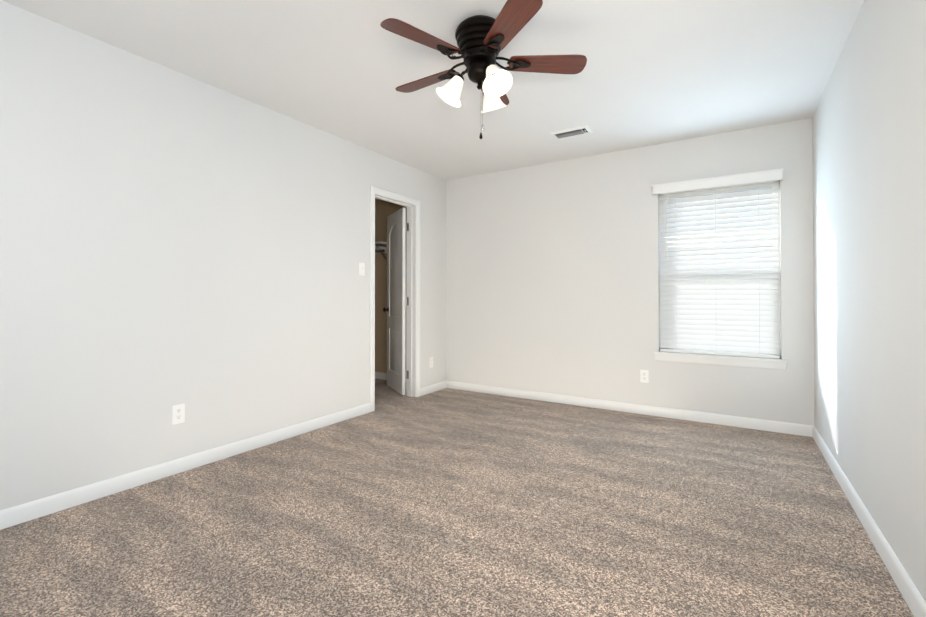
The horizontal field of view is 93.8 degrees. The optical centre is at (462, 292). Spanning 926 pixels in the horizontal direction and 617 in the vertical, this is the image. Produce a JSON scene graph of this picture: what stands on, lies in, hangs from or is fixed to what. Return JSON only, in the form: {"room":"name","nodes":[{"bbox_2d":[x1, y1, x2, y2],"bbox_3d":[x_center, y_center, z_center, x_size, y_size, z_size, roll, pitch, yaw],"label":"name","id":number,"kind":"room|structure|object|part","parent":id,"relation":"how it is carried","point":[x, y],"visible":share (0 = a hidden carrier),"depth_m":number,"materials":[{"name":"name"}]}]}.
{"room":"empty bedroom","nodes":[
{"label":"empty bedroom","id":0,"kind":"room"},
{"bbox_2d":[0,0,445,509],"bbox_3d":[-1.521,-0.124,3.096,0.120,2.440,4.810,0,-1,32],"label":"wall","id":1,"kind":"structure","parent":0,"point":[170,238],"depth_m":2.57,"materials":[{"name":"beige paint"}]},
{"bbox_2d":[172,403,184,424],"bbox_3d":[-1.729,0.736,2.635,0.007,0.115,0.070,0,-1,32],"label":"outlet","id":2,"kind":"object","parent":1,"relation":"attached to","point":[178,413],"visible":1,"depth_m":2.63,"materials":[{"name":"white plastic"}]},
{"bbox_2d":[0,403,370,529],"bbox_3d":[-1.766,1.049,2.566,0.014,0.084,3.428,0,-1,32],"label":"baseboard","id":3,"kind":"structure","parent":1,"relation":"attached to","point":[48,505],"depth_m":2.52,"materials":[{"name":"white paint"}]},
{"bbox_2d":[359,262,364,274],"bbox_3d":[-0.915,-0.217,3.939,0.019,0.115,0.070,0,-1,32],"label":"light switch","id":4,"kind":"object","parent":1,"relation":"attached to","point":[361,268],"visible":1,"depth_m":3.94,"materials":[{"name":"white plastic"}]},
{"bbox_2d":[383,208,406,394],"bbox_3d":[-0.766,0.091,4.939,0.154,2.019,0.616,0,-1,-26],"label":"closet door","id":5,"kind":"structure","parent":1,"relation":"in","point":[396,293],"depth_m":4.86,"materials":[{"name":"white paint"}]},
{"bbox_2d":[370,186,419,411],"bbox_3d":[-0.720,0.056,4.381,0.154,2.102,0.744,0,-1,32],"label":"door frame","id":6,"kind":"structure","parent":1,"relation":"attached to","point":[412,205],"depth_m":4.62,"materials":[{"name":"white paint"}]},
{"bbox_2d":[429,357,432,367],"bbox_3d":[-0.354,0.776,4.841,0.007,0.115,0.070,0,-1,32],"label":"outlet","id":7,"kind":"object","parent":1,"relation":"attached to","point":[430,362],"visible":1,"depth_m":4.83,"materials":[{"name":"white plastic"}]},
{"bbox_2d":[420,381,447,395],"bbox_3d":[-0.340,1.069,4.855,0.014,0.084,0.478,0,-1,32],"label":"baseboard","id":8,"kind":"structure","parent":1,"relation":"attached to","point":[425,390],"depth_m":4.86,"materials":[{"name":"white paint"}]},
{"bbox_2d":[2,0,863,179],"bbox_3d":[-0.722,-1.378,2.680,5.330,0.060,4.930,0,-1,32],"label":"ceiling","id":9,"kind":"structure","parent":0,"point":[654,72],"depth_m":2.56,"materials":[{"name":"white paint"}]},
{"bbox_2d":[380,0,586,138],"bbox_3d":[0.056,-1.071,2.228,1.014,0.563,1.049,0,-1,32],"label":"ceiling fan","id":10,"kind":"object","parent":9,"relation":"hanging from","point":[483,41],"visible":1,"depth_m":2.13,"materials":[{"name":"brown wood"}]},
{"bbox_3d":[-0.188,-1.171,1.991,0.395,0.006,0.134,0,11,-38],"label":"blade","id":11,"kind":"part","parent":10,"relation":"part of","materials":[{"name":"brown wood"}]},
{"bbox_3d":[-0.203,-1.168,2.399,0.395,0.006,0.134,0,11,34],"label":"blade","id":12,"kind":"part","parent":10,"relation":"part of","materials":[{"name":"brown wood"}]},
{"bbox_3d":[0.181,-1.167,2.539,0.134,0.006,0.395,-13,-4,15],"label":"blade","id":13,"kind":"part","parent":10,"relation":"part of","materials":[{"name":"brown wood"}]},
{"bbox_3d":[0.205,-1.173,1.879,0.134,0.006,0.395,13,-5,-20],"label":"blade","id":14,"kind":"part","parent":10,"relation":"part of","materials":[{"name":"brown wood"}]},
{"bbox_3d":[0.433,-1.169,2.218,0.395,0.006,0.134,0,-13,-2],"label":"blade","id":15,"kind":"part","parent":10,"relation":"part of","materials":[{"name":"brown wood"}]},
{"bbox_2d":[550,125,592,139],"bbox_3d":[0.905,-1.334,3.617,0.320,0.012,0.175,0,-1,32],"label":"ceiling vent","id":16,"kind":"object","parent":9,"relation":"in","point":[574,131],"visible":1,"depth_m":3.60,"materials":[{"name":"white metal"}]},
{"bbox_2d":[0,378,913,616],"bbox_3d":[-0.722,1.122,2.658,5.330,0.060,4.930,0,-1,32],"label":"floor","id":17,"kind":"structure","parent":0,"point":[447,502],"depth_m":1.99,"materials":[{"name":"carpet"}]},
{"bbox_2d":[375,118,813,425],"bbox_3d":[0.550,-0.110,4.710,5.330,2.440,0.120,0,-1,32],"label":"wall","id":18,"kind":"structure","parent":0,"point":[552,277],"depth_m":4.17,"materials":[{"name":"beige paint"}]},
{"bbox_2d":[375,241,386,260],"bbox_3d":[-1.314,-0.481,5.627,0.960,0.278,0.300,0,-1,32],"label":"shelf","id":19,"kind":"object","parent":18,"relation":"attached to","point":[380,247],"visible":0.17,"depth_m":5.41,"materials":[{"name":"white paint"}]},
{"bbox_2d":[375,372,405,381],"bbox_3d":[-0.962,1.076,5.563,1.550,0.084,0.014,0,-1,32],"label":"baseboard","id":20,"kind":"structure","parent":18,"relation":"attached to","point":[378,375],"depth_m":5.61,"materials":[{"name":"white paint"}]},
{"bbox_2d":[448,381,807,435],"bbox_3d":[1.228,1.064,4.198,3.370,0.084,0.014,0,-1,32],"label":"baseboard","id":21,"kind":"structure","parent":18,"relation":"attached to","point":[735,421],"depth_m":3.92,"materials":[{"name":"white paint"}]},
{"bbox_2d":[640,370,648,382],"bbox_3d":[1.650,0.758,3.942,0.070,0.115,0.007,0,-1,32],"label":"outlet","id":22,"kind":"object","parent":18,"relation":"attached to","point":[644,376],"visible":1,"depth_m":3.94,"materials":[{"name":"white plastic"}]},
{"bbox_2d":[651,169,782,195],"bbox_3d":[2.099,-0.922,3.643,0.953,0.084,0.066,0,-1,32],"label":"blind valance","id":23,"kind":"object","parent":18,"relation":"attached to","point":[745,178],"visible":1,"depth_m":3.59,"materials":[{"name":"white paint"}]},
{"bbox_2d":[654,180,787,369],"bbox_3d":[2.157,-0.163,3.696,0.960,1.533,0.162,0,-1,32],"label":"window","id":24,"kind":"structure","parent":18,"relation":"in","point":[759,362],"depth_m":3.59,"materials":[{"name":"white paint"}]},
{"bbox_2d":[660,180,779,358],"bbox_3d":[2.147,-0.203,3.681,0.866,1.449,0.068,0,-1,32],"label":"window blinds","id":25,"kind":"object","parent":24,"relation":"attached to","point":[705,304],"visible":0.94,"depth_m":3.66,"materials":[{"name":"white plastic"}]},
{"bbox_2d":[812,0,925,601],"bbox_3d":[1.458,-0.141,1.241,0.120,2.440,4.810,0,-1,32],"label":"wall","id":26,"kind":"structure","parent":0,"point":[869,190],"depth_m":1.85,"materials":[{"name":"beige paint"}]},
{"bbox_2d":[808,425,925,616],"bbox_3d":[1.433,1.037,1.316,0.014,0.084,4.690,0,-1,32],"label":"baseboard","id":27,"kind":"structure","parent":26,"relation":"attached to","point":[913,598],"depth_m":1.83,"materials":[{"name":"white paint"}]},
{"label":"outside","id":28,"kind":"structure","parent":0,"visible":0},
{"bbox_3d":[18.818,4.404,26.137,70.000,0.200,55.640,0,-1,32],"label":"ground","id":29,"kind":"structure","parent":28,"visible":0},
{"bbox_2d":[665,188,772,289],"bbox_3d":[7.497,0.224,11.784,23.000,7.900,9.520,0,-1,32],"label":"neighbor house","id":30,"kind":"structure","parent":29,"relation":"on","point":[722,223],"depth_m":8.65,"materials":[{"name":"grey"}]}
]}

